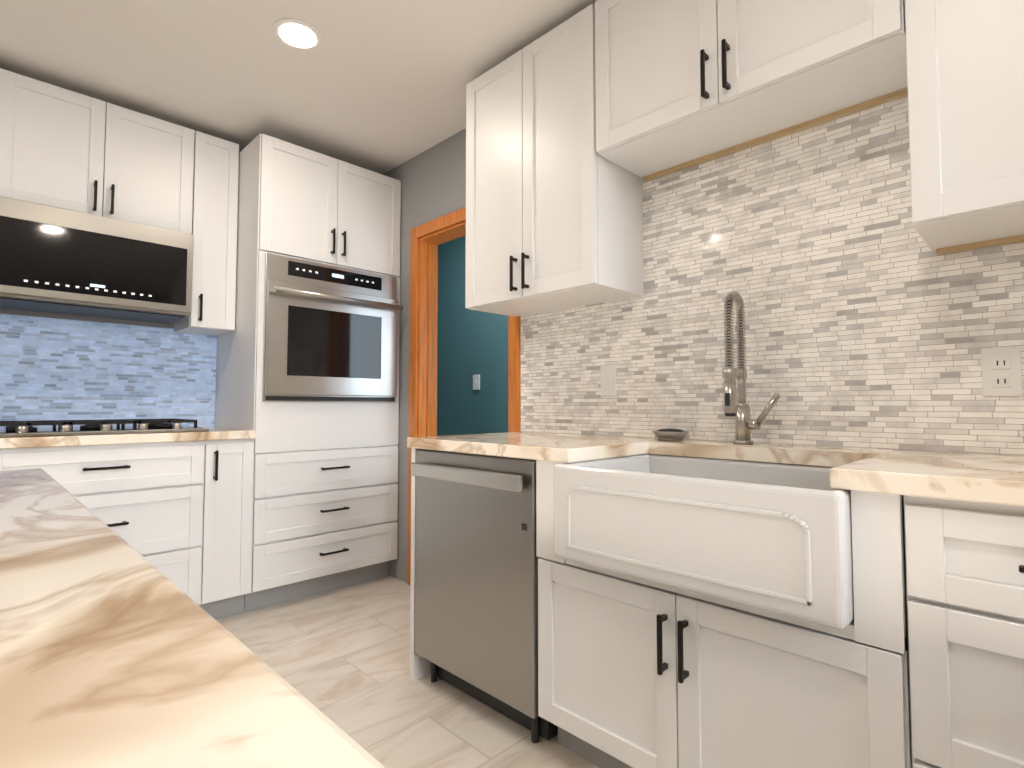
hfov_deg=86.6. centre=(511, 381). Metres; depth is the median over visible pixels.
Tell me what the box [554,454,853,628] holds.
farmhouse sink
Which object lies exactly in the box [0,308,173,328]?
wall
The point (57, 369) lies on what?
backsplash
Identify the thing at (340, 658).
floor
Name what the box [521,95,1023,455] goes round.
backsplash
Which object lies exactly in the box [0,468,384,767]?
countertop
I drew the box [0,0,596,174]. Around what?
ceiling
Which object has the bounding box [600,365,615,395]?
outlet
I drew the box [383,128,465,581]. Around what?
wall
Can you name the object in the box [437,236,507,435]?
wall
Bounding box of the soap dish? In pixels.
[653,428,688,440]
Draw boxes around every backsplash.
[0,314,216,428]
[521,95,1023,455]
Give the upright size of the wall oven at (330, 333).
0.750 m
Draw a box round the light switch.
[473,375,479,389]
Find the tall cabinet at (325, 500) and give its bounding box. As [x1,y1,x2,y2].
[215,133,400,612]
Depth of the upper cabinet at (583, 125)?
1.72 m
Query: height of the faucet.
0.485 m
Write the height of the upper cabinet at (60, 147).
1.030 m
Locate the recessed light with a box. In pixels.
[272,18,322,50]
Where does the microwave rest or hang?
attached to the upper cabinet at (60, 147)
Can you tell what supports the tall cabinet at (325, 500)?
on the floor
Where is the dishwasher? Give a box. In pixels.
[411,449,557,742]
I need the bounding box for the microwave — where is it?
[0,196,193,323]
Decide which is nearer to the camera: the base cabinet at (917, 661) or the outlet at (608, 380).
the base cabinet at (917, 661)
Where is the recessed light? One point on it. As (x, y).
(297, 34)
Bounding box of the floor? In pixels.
[216,576,599,767]
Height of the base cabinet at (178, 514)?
0.873 m
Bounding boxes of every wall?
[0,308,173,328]
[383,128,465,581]
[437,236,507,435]
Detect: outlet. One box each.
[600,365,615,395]
[981,347,1022,396]
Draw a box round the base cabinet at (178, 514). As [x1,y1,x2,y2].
[0,439,252,619]
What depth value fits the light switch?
4.29 m
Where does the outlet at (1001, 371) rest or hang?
attached to the backsplash at (872, 319)
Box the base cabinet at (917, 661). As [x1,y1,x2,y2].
[851,490,1023,767]
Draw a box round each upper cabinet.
[0,68,238,335]
[465,0,1023,316]
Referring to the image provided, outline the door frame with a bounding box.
[407,207,520,584]
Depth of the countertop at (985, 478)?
1.45 m
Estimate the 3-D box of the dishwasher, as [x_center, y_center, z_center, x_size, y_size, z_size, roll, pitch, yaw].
[0.048,0.693,2.040,0.642,0.870,0.614,3,-4,-45]
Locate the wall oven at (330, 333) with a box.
[262,253,402,401]
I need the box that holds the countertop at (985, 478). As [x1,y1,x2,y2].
[407,432,1023,506]
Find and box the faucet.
[722,291,779,443]
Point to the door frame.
(427, 238)
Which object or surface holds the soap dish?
on the countertop at (985, 478)

